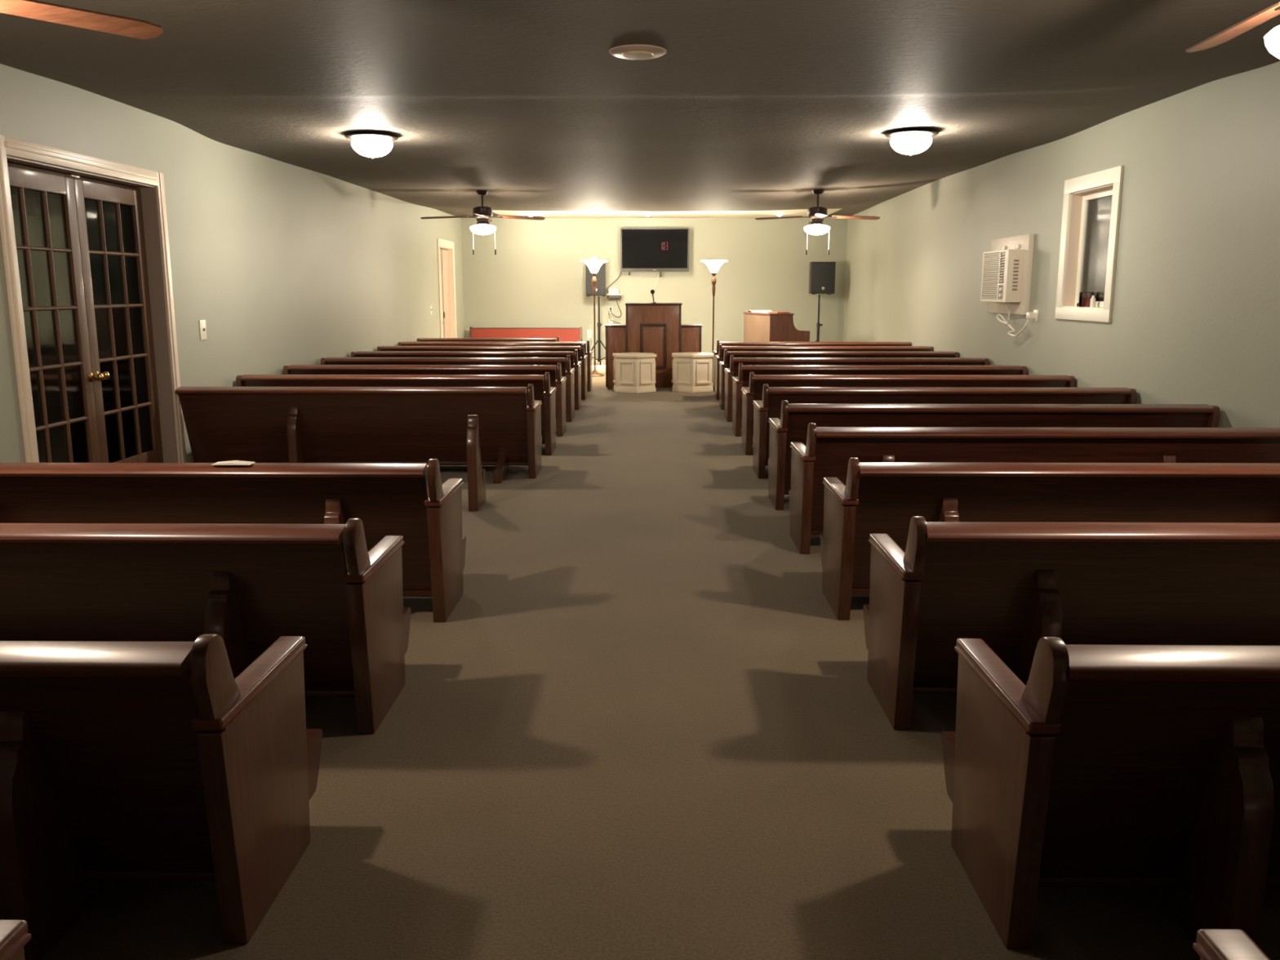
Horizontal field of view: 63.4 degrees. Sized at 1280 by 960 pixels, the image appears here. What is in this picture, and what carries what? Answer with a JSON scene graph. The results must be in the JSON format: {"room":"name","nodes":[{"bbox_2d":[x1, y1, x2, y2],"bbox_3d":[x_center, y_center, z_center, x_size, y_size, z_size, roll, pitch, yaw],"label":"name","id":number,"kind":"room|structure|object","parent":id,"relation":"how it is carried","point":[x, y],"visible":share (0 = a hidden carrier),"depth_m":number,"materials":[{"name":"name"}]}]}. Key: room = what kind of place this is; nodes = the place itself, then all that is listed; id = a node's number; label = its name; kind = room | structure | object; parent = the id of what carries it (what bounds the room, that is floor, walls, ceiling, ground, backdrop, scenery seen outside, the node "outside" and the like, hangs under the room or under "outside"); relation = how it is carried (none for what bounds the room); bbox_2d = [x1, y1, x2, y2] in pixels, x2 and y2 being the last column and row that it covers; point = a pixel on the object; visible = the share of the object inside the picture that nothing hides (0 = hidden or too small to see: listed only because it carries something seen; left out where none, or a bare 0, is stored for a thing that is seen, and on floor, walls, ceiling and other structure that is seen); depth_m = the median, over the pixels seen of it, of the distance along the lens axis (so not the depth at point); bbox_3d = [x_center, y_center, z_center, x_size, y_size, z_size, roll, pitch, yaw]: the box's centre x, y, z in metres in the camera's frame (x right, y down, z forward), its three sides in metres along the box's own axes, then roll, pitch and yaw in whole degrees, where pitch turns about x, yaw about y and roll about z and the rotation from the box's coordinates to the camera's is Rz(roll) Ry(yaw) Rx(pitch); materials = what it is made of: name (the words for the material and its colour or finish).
{"room":"house of worship","nodes":[
{"label":"house of worship","id":0,"kind":"room"},
{"bbox_2d":[9,186,75,413],"bbox_3d":[-5.715,-1.477,8.853,3.740,2.700,8.800,0,10,1],"label":"wall","id":1,"kind":"structure","parent":0,"point":[38,259],"depth_m":12.92,"materials":[{"name":"grey paint"}]},
{"bbox_2d":[0,63,464,462],"bbox_3d":[-3.761,-1.715,9.038,0.160,3.100,23.900,0,10,1],"label":"wall","id":2,"kind":"structure","parent":0,"point":[283,264],"depth_m":9.75,"materials":[{"name":"beige paint"}]},
{"bbox_2d":[7,162,163,462],"bbox_3d":[-3.792,-0.951,7.176,0.130,2.249,1.852,0,10,1],"label":"door","id":3,"kind":"structure","parent":2,"relation":"in","point":[108,408],"depth_m":7.30,"materials":[{"name":"brown wood"}]},
{"bbox_2d":[6,155,177,462],"bbox_3d":[-3.787,-0.952,7.176,0.159,2.275,1.882,0,10,1],"label":"trim","id":4,"kind":"structure","parent":2,"relation":"attached to","point":[148,201],"depth_m":8.03,"materials":[{"name":"brown paint"}]},
{"bbox_2d":[0,134,186,462],"bbox_3d":[-3.692,-1.004,7.165,0.030,2.380,2.090,0,10,1],"label":"trim","id":5,"kind":"structure","parent":2,"relation":"attached to","point":[10,146],"depth_m":6.31,"materials":[{"name":"beige paint"}]},
{"bbox_2d":[199,320,206,340],"bbox_3d":[-3.676,-1.265,8.723,0.022,0.165,0.115,0,10,1],"label":"light switch","id":6,"kind":"object","parent":2,"relation":"attached to","point":[202,329],"visible":1,"depth_m":8.71,"materials":[{"name":"beige plastic"}]},
{"bbox_2d":[440,248,450,337],"bbox_3d":[-3.607,-3.128,19.092,0.128,2.220,1.180,0,10,1],"label":"door","id":7,"kind":"structure","parent":2,"relation":"in","point":[443,253],"depth_m":19.28,"materials":[{"name":"beige paint"}]},
{"bbox_2d":[436,238,457,337],"bbox_3d":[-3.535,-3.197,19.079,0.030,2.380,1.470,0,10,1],"label":"trim","id":8,"kind":"structure","parent":2,"relation":"attached to","point":[440,242],"depth_m":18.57,"materials":[{"name":"beige paint"}]},
{"bbox_2d":[0,0,1279,217],"bbox_3d":[0.119,-2.993,8.828,7.640,0.200,23.650,0,10,1],"label":"ceiling","id":9,"kind":"structure","parent":0,"point":[748,104],"depth_m":6.53,"materials":[{"name":"paint"}]},
{"bbox_2d":[0,0,163,39],"bbox_3d":[-2.454,-1.659,3.367,1.238,0.580,1.238,1,10,5],"label":"ceiling fan","id":10,"kind":"object","parent":9,"relation":"hanging from","point":[33,9],"visible":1,"depth_m":3.73,"materials":[{"name":"brown wood"}]},
{"bbox_2d":[344,131,398,159],"bbox_3d":[-2.272,-2.838,8.781,0.444,0.235,0.444,0,10,1],"label":"ceiling lamp","id":11,"kind":"object","parent":9,"relation":"attached to","point":[382,136],"visible":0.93,"depth_m":8.72,"materials":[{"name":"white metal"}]},
{"bbox_2d":[420,190,545,254],"bbox_3d":[-2.143,-3.517,14.126,1.238,0.874,1.238,9,14,41],"label":"ceiling fan","id":12,"kind":"object","parent":9,"relation":"hanging from","point":[483,215],"visible":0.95,"depth_m":14.06,"materials":[{"name":"brown metal"}]},
{"bbox_2d":[608,44,666,59],"bbox_3d":[-0.012,-2.352,5.699,0.316,0.038,0.316,0,10,1],"label":"cover plate","id":13,"kind":"object","parent":9,"relation":"attached to","point":[634,51],"visible":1,"depth_m":5.64,"materials":[{"name":"beige plastic"}]},
{"bbox_2d":[492,208,842,217],"bbox_3d":[0.456,-4.945,19.244,6.200,0.022,2.250,0,10,1],"label":"ceiling panel","id":14,"kind":"object","parent":9,"relation":"attached to","point":[802,212],"visible":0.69,"depth_m":19.26,"materials":[{"name":"paint"}]},
{"bbox_2d":[755,189,879,254],"bbox_3d":[2.423,-3.533,14.164,1.238,0.890,1.238,-9,13,-39],"label":"ceiling fan","id":15,"kind":"object","parent":9,"relation":"hanging from","point":[817,214],"visible":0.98,"depth_m":14.09,"materials":[{"name":"brown metal"}]},
{"bbox_2d":[884,128,938,156],"bbox_3d":[2.277,-2.837,8.701,0.444,0.235,0.444,0,10,1],"label":"ceiling lamp","id":16,"kind":"object","parent":9,"relation":"attached to","point":[912,133],"visible":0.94,"depth_m":8.64,"materials":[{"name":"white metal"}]},
{"bbox_2d":[1185,1,1279,52],"bbox_3d":[2.247,-1.659,3.346,1.238,0.588,1.238,-10,14,-43],"label":"ceiling fan","id":17,"kind":"object","parent":9,"relation":"hanging from","point":[1273,11],"visible":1,"depth_m":3.88,"materials":[{"name":"brown wood"}]},
{"bbox_2d":[461,217,847,359],"bbox_3d":[0.272,-3.855,20.667,7.800,3.100,0.150,0,10,1],"label":"wall","id":18,"kind":"structure","parent":0,"point":[535,277],"depth_m":20.56,"materials":[{"name":"beige paint"}]},
{"bbox_2d":[586,329,591,337],"bbox_3d":[-1.009,-2.929,20.774,0.100,0.170,0.008,0,10,1],"label":"wall outlet","id":19,"kind":"object","parent":18,"relation":"attached to","point":[588,335],"visible":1,"depth_m":20.77,"materials":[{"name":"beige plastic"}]},
{"bbox_2d":[589,324,599,364],"bbox_3d":[-0.914,-2.714,20.786,0.195,0.790,0.043,3,11,17],"label":"cords","id":20,"kind":"object","parent":18,"relation":"attached to","point":[589,325],"visible":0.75,"depth_m":20.78,"materials":[{"name":"beige plastic"}]},
{"bbox_2d":[591,360,605,364],"bbox_3d":[0.271,-2.365,20.857,7.600,0.100,0.015,0,10,1],"label":"baseboard","id":21,"kind":"structure","parent":18,"relation":"attached to","point":[602,362],"depth_m":20.86,"materials":[{"name":"beige paint"}]},
{"bbox_2d":[606,293,622,301],"bbox_3d":[-0.506,-3.620,20.542,0.300,0.142,0.200,0,10,1],"label":"wall shelf","id":22,"kind":"object","parent":18,"relation":"attached to","point":[609,295],"visible":1,"depth_m":20.45,"materials":[{"name":"beige plastic"}]},
{"bbox_2d":[608,288,618,293],"bbox_3d":[-0.521,-3.738,20.511,0.200,0.100,0.140,0,10,1],"label":"box","id":23,"kind":"object","parent":22,"relation":"on","point":[610,291],"visible":1,"depth_m":20.44,"materials":[{"name":"beige plastic"}]},
{"bbox_2d":[620,227,688,276],"bbox_3d":[0.292,-4.480,20.399,1.344,0.936,0.144,0,10,1],"label":"television","id":24,"kind":"object","parent":18,"relation":"attached to","point":[660,250],"visible":1,"depth_m":20.33,"materials":[{"name":"grey plastic"}]},
{"bbox_2d":[606,271,622,292],"bbox_3d":[-0.515,-3.935,20.568,0.310,0.394,0.040,1,10,6],"label":"cable","id":25,"kind":"object","parent":24,"relation":"hanging from","point":[620,272],"visible":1,"depth_m":20.57,"materials":[{"name":"grey plastic"}]},
{"bbox_2d":[34,373,1279,959],"bbox_3d":[-1.881,-0.151,9.327,12.000,0.080,23.950,0,10,1],"label":"floor","id":26,"kind":"structure","parent":0,"point":[642,724],"depth_m":3.23,"materials":[{"name":"carpet"}]},
{"bbox_2d":[0,920,31,959],"bbox_3d":[-2.325,0.885,1.364,2.839,0.765,0.735,0,10,1],"label":"pew","id":27,"kind":"object","parent":26,"relation":"on","point":[14,934],"visible":1,"depth_m":1.51,"materials":[{"name":"brown wood"}]},
{"bbox_2d":[0,634,322,959],"bbox_3d":[-2.319,0.654,2.618,2.839,0.765,0.735,0,10,1],"label":"pew","id":28,"kind":"object","parent":26,"relation":"on","point":[120,761],"visible":1,"depth_m":2.36,"materials":[{"name":"brown wood"}]},
{"bbox_2d":[0,518,410,733],"bbox_3d":[-2.316,0.445,3.757,2.839,0.765,0.735,0,10,1],"label":"pew","id":29,"kind":"object","parent":26,"relation":"on","point":[251,586],"visible":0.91,"depth_m":3.47,"materials":[{"name":"brown wood"}]},
{"bbox_2d":[0,458,466,622],"bbox_3d":[-2.295,0.226,4.949,2.839,0.765,0.735,0,10,1],"label":"pew","id":30,"kind":"object","parent":26,"relation":"on","point":[388,499],"visible":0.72,"depth_m":4.63,"materials":[{"name":"brown wood"}]},
{"bbox_2d":[211,460,255,465],"bbox_3d":[-1.802,-0.076,4.586,0.170,0.010,0.070,0,10,1],"label":"folded paper","id":31,"kind":"object","parent":30,"relation":"on","point":[231,462],"visible":1,"depth_m":4.57,"materials":[{"name":"beige paper"}]},
{"bbox_2d":[175,383,542,483],"bbox_3d":[-2.243,-0.427,8.496,2.829,0.765,0.854,0,10,1],"label":"pew","id":32,"kind":"object","parent":26,"relation":"on","point":[257,424],"visible":0.92,"depth_m":8.30,"materials":[{"name":"brown wood"}]},
{"bbox_2d":[235,372,556,455],"bbox_3d":[-2.221,-0.654,9.728,2.839,0.765,0.735,0,10,1],"label":"pew","id":33,"kind":"object","parent":26,"relation":"on","point":[548,397],"visible":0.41,"depth_m":9.37,"materials":[{"name":"brown wood"}]},
{"bbox_2d":[283,362,566,436],"bbox_3d":[-2.210,-0.876,10.933,2.839,0.765,0.735,0,10,1],"label":"pew","id":34,"kind":"object","parent":26,"relation":"on","point":[560,383],"visible":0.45,"depth_m":10.57,"materials":[{"name":"brown wood"}]},
{"bbox_2d":[320,355,574,422],"bbox_3d":[-2.194,-1.094,12.118,2.839,0.765,0.735,0,10,1],"label":"pew","id":35,"kind":"object","parent":26,"relation":"on","point":[570,390],"visible":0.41,"depth_m":11.75,"materials":[{"name":"brown wood"}]},
{"bbox_2d":[350,349,581,409],"bbox_3d":[-2.179,-1.308,13.278,2.839,0.765,0.735,0,10,1],"label":"pew","id":36,"kind":"object","parent":26,"relation":"on","point":[577,365],"visible":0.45,"depth_m":12.91,"materials":[{"name":"brown wood"}]},
{"bbox_2d":[466,414,485,511],"bbox_3d":[-1.143,-0.138,7.225,0.066,0.655,0.350,0,10,1],"label":"support","id":37,"kind":"object","parent":26,"relation":"on","point":[476,474],"visible":1,"depth_m":7.08,"materials":[{"name":"brown wood"}]},
{"bbox_2d":[377,344,587,399],"bbox_3d":[-2.163,-1.534,14.508,2.839,0.765,0.735,0,10,1],"label":"pew","id":38,"kind":"object","parent":26,"relation":"on","point":[583,358],"visible":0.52,"depth_m":14.13,"materials":[{"name":"brown wood"}]},
{"bbox_2d":[417,336,559,342],"bbox_3d":[-2.402,-1.964,16.842,2.279,0.765,0.735,0,10,1],"label":"pew","id":39,"kind":"object","parent":26,"relation":"on","point":[557,339],"visible":0.12,"depth_m":16.44,"materials":[{"name":"brown wood"}]},
{"bbox_2d":[397,340,592,391],"bbox_3d":[-2.148,-1.746,15.658,2.839,0.765,0.735,0,10,1],"label":"pew","id":40,"kind":"object","parent":26,"relation":"on","point":[588,353],"visible":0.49,"depth_m":15.28,"materials":[{"name":"brown wood"}]},
{"bbox_2d":[469,326,582,342],"bbox_3d":[-2.275,-2.625,20.433,2.240,0.765,0.600,0,10,1],"label":"pew","id":41,"kind":"object","parent":26,"relation":"on","point":[566,334],"visible":0.44,"depth_m":20.57,"materials":[{"name":"fabric"}]},
{"bbox_2d":[581,257,607,376],"bbox_3d":[-0.794,-2.850,18.095,0.476,2.055,0.476,0,10,1],"label":"floor lamp","id":42,"kind":"object","parent":26,"relation":"on","point":[593,264],"visible":0.98,"depth_m":17.95,"materials":[{"name":"brown metal"}]},
{"bbox_2d":[591,296,605,364],"bbox_3d":[-0.711,-2.892,20.219,0.654,1.361,0.751,6,12,30],"label":"speaker stand","id":43,"kind":"object","parent":26,"relation":"on","point":[599,342],"visible":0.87,"depth_m":20.27,"materials":[{"name":"black metal"}]},
{"bbox_2d":[585,262,605,296],"bbox_3d":[-0.851,-3.893,20.082,0.382,0.654,0.355,0,10,1],"label":"loudspeaker","id":44,"kind":"object","parent":43,"relation":"on","point":[601,274],"visible":0.71,"depth_m":19.93,"materials":[{"name":"black plastic"}]},
{"bbox_2d":[591,364,605,373],"bbox_3d":[-0.737,-2.008,18.808,0.600,0.140,0.200,0,10,1],"label":"box","id":45,"kind":"object","parent":26,"relation":"on","point":[600,368],"visible":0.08,"depth_m":18.71,"materials":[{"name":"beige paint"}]},
{"bbox_2d":[612,352,656,393],"bbox_3d":[-0.084,-1.614,15.517,0.624,0.556,0.714,-1,11,-7],"label":"pedestal","id":46,"kind":"object","parent":26,"relation":"on","point":[633,372],"visible":1,"depth_m":15.27,"materials":[{"name":"beige paint"}]},
{"bbox_2d":[604,302,702,387],"bbox_3d":[0.211,-2.123,16.249,1.504,1.292,0.548,0,10,1],"label":"lectern","id":47,"kind":"object","parent":26,"relation":"on","point":[657,328],"visible":0.71,"depth_m":15.99,"materials":[{"name":"brown wood"}]},
{"bbox_2d":[650,289,656,302],"bbox_3d":[0.204,-2.825,15.925,0.078,0.206,0.130,2,11,12],"label":"microphone","id":48,"kind":"object","parent":47,"relation":"on","point":[652,291],"visible":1,"depth_m":15.90,"materials":[{"name":"black metal"}]},
{"bbox_2d":[671,351,714,392],"bbox_3d":[0.792,-1.624,15.574,0.624,0.556,0.714,0,10,2],"label":"pedestal","id":49,"kind":"object","parent":26,"relation":"on","point":[692,371],"visible":1,"depth_m":15.33,"materials":[{"name":"beige paint"}]},
{"bbox_2d":[701,260,727,359],"bbox_3d":[1.280,-2.814,18.074,0.476,1.990,0.476,0,10,1],"label":"floor lamp","id":50,"kind":"object","parent":26,"relation":"on","point":[713,266],"visible":0.64,"depth_m":17.90,"materials":[{"name":"brown metal"}]},
{"bbox_2d":[742,311,809,342],"bbox_3d":[2.429,-2.455,18.607,0.750,1.092,1.450,-2,11,-12],"label":"upright piano","id":51,"kind":"object","parent":26,"relation":"on","point":[757,326],"visible":0.53,"depth_m":17.93,"materials":[{"name":"brown wood"}]},
{"bbox_2d":[746,310,772,312],"bbox_3d":[2.180,-3.065,18.792,0.400,0.039,0.320,-2,11,-12],"label":"sheet music","id":52,"kind":"object","parent":51,"relation":"on","point":[752,311],"visible":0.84,"depth_m":18.72,"materials":[{"name":"beige paper"}]},
{"bbox_2d":[769,311,790,313],"bbox_3d":[2.429,-2.913,18.012,0.240,0.022,0.320,-3,11,-18],"label":"red songbook","id":53,"kind":"object","parent":51,"relation":"on","point":[770,312],"visible":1,"depth_m":17.88,"materials":[{"name":"red paper"}]},
{"bbox_2d":[712,339,911,391],"bbox_3d":[2.579,-1.745,15.652,2.939,0.765,0.735,0,10,1],"label":"pew","id":54,"kind":"object","parent":26,"relation":"on","point":[723,343],"visible":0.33,"depth_m":15.26,"materials":[{"name":"brown wood"}]},
{"bbox_2d":[814,294,822,342],"bbox_3d":[3.513,-2.892,20.117,0.751,1.398,0.654,-4,11,-19],"label":"speaker stand","id":55,"kind":"object","parent":26,"relation":"on","point":[818,323],"visible":0.38,"depth_m":20.17,"materials":[{"name":"black metal"}]},
{"bbox_2d":[808,262,835,294],"bbox_3d":[3.500,-3.902,20.023,0.476,0.619,0.355,-1,10,-6],"label":"loudspeaker","id":56,"kind":"object","parent":55,"relation":"on","point":[821,274],"visible":1,"depth_m":19.86,"materials":[{"name":"black plastic"}]},
{"bbox_2d":[714,344,933,399],"bbox_3d":[2.523,-1.526,14.463,2.939,0.765,0.735,0,10,1],"label":"pew","id":57,"kind":"object","parent":26,"relation":"on","point":[721,357],"visible":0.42,"depth_m":14.07,"materials":[{"name":"brown wood"}]},
{"bbox_2d":[719,349,959,409],"bbox_3d":[2.492,-1.307,13.273,2.939,0.765,0.735,0,10,1],"label":"pew","id":58,"kind":"object","parent":26,"relation":"on","point":[723,364],"visible":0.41,"depth_m":12.90,"materials":[{"name":"brown wood"}]},
{"bbox_2d":[724,355,989,422],"bbox_3d":[2.467,-1.088,12.083,2.939,0.765,0.735,0,10,1],"label":"pew","id":59,"kind":"object","parent":26,"relation":"on","point":[733,371],"visible":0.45,"depth_m":11.71,"materials":[{"name":"brown wood"}]},
{"bbox_2d":[732,362,1026,436],"bbox_3d":[2.451,-0.869,10.893,2.939,0.765,0.735,0,10,1],"label":"pew","id":60,"kind":"object","parent":26,"relation":"on","point":[740,381],"visible":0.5,"depth_m":10.53,"materials":[{"name":"brown wood"}]},
{"bbox_2d":[741,372,1075,454],"bbox_3d":[2.436,-0.650,9.703,2.939,0.765,0.735,0,10,1],"label":"pew","id":61,"kind":"object","parent":26,"relation":"on","point":[754,392],"visible":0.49,"depth_m":9.34,"materials":[{"name":"brown wood"}]},
{"bbox_2d":[752,384,1136,478],"bbox_3d":[2.415,-0.431,8.514,2.939,0.765,0.735,0,10,1],"label":"pew","id":62,"kind":"object","parent":26,"relation":"on","point":[770,406],"visible":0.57,"depth_m":8.16,"materials":[{"name":"brown wood"}]},
{"bbox_2d":[768,400,1220,510],"bbox_3d":[2.399,-0.212,7.324,2.939,0.765,0.735,0,10,1],"label":"pew","id":63,"kind":"object","parent":26,"relation":"on","point":[795,418],"visible":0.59,"depth_m":6.97,"materials":[{"name":"brown wood"}]},
{"bbox_2d":[788,422,1279,554],"bbox_3d":[2.385,0.007,6.134,2.939,0.765,0.735,0,10,1],"label":"pew","id":64,"kind":"object","parent":26,"relation":"on","point":[827,452],"visible":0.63,"depth_m":5.80,"materials":[{"name":"brown wood"}]},
{"bbox_2d":[820,457,1279,620],"bbox_3d":[2.374,0.226,4.944,2.939,0.765,0.735,0,10,1],"label":"pew","id":65,"kind":"object","parent":26,"relation":"on","point":[876,497],"visible":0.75,"depth_m":4.63,"materials":[{"name":"brown wood"}]},
{"bbox_2d":[862,515,1279,729],"bbox_3d":[2.340,0.445,3.754,2.939,0.765,0.735,0,10,1],"label":"pew","id":66,"kind":"object","parent":26,"relation":"on","point":[1008,586],"visible":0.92,"depth_m":3.48,"materials":[{"name":"brown wood"}]},
{"bbox_2d":[941,636,1279,949],"bbox_3d":[2.309,0.664,2.564,2.939,0.765,0.735,0,10,1],"label":"pew","id":67,"kind":"object","parent":26,"relation":"on","point":[1155,767],"visible":1,"depth_m":2.33,"materials":[{"name":"brown wood"}]},
{"bbox_2d":[1192,928,1270,959],"bbox_3d":[2.275,0.896,1.306,2.939,0.765,0.735,0,10,1],"label":"pew","id":68,"kind":"object","parent":26,"relation":"on","point":[1211,944],"visible":1,"depth_m":1.48,"materials":[{"name":"brown wood"}]},
{"bbox_2d":[843,61,1279,427],"bbox_3d":[3.998,-1.696,8.940,0.160,3.100,23.900,0,10,1],"label":"wall","id":69,"kind":"structure","parent":0,"point":[1196,313],"depth_m":8.13,"materials":[{"name":"beige paint"}]},
{"bbox_2d":[980,234,1034,336],"bbox_3d":[3.836,-2.049,10.944,0.217,1.022,1.334,0,10,1],"label":"air conditioner","id":70,"kind":"object","parent":69,"relation":"attached to","point":[1006,271],"visible":1,"depth_m":10.64,"materials":[{"name":"beige plastic"}]},
{"bbox_2d":[981,252,999,298],"bbox_3d":[3.747,-2.178,11.059,0.012,0.480,0.505,0,10,1],"label":"grille","id":71,"kind":"object","parent":70,"relation":"attached to","point":[990,271],"depth_m":11.06,"materials":[{"name":"beige plastic"}]},
{"bbox_2d":[998,251,1005,283],"bbox_3d":[3.740,-2.191,10.685,0.016,0.320,0.145,0,10,1],"label":"outlet","id":72,"kind":"object","parent":70,"relation":"attached to","point":[1002,265],"depth_m":10.70,"materials":[{"name":"plastic"}]},
{"bbox_2d":[1026,310,1038,321],"bbox_3d":[3.900,-1.637,10.299,0.070,0.110,0.150,0,10,1],"label":"wall outlet","id":73,"kind":"object","parent":69,"relation":"attached to","point":[1034,315],"visible":1,"depth_m":10.28,"materials":[{"name":"beige plastic"}]},
{"bbox_2d":[1054,165,1124,322],"bbox_3d":[4.007,-2.030,9.051,0.225,1.255,1.170,0,10,1],"label":"window","id":74,"kind":"structure","parent":69,"relation":"in","point":[1094,214],"depth_m":9.21,"materials":[{"name":"white paint"}]},
{"bbox_2d":[1078,292,1094,306],"bbox_3d":[3.956,-1.599,9.172,0.124,0.130,0.124,0,10,1],"label":"candle jar","id":75,"kind":"object","parent":74,"relation":"on","point":[1083,301],"visible":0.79,"depth_m":9.13,"materials":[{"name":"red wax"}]},
{"bbox_2d":[1089,295,1095,306],"bbox_3d":[3.959,-1.562,9.051,0.040,0.102,0.039,0,10,1],"label":"bottle","id":76,"kind":"object","parent":74,"relation":"on","point":[1092,303],"visible":0.98,"depth_m":9.04,"materials":[{"name":"beige plastic"}]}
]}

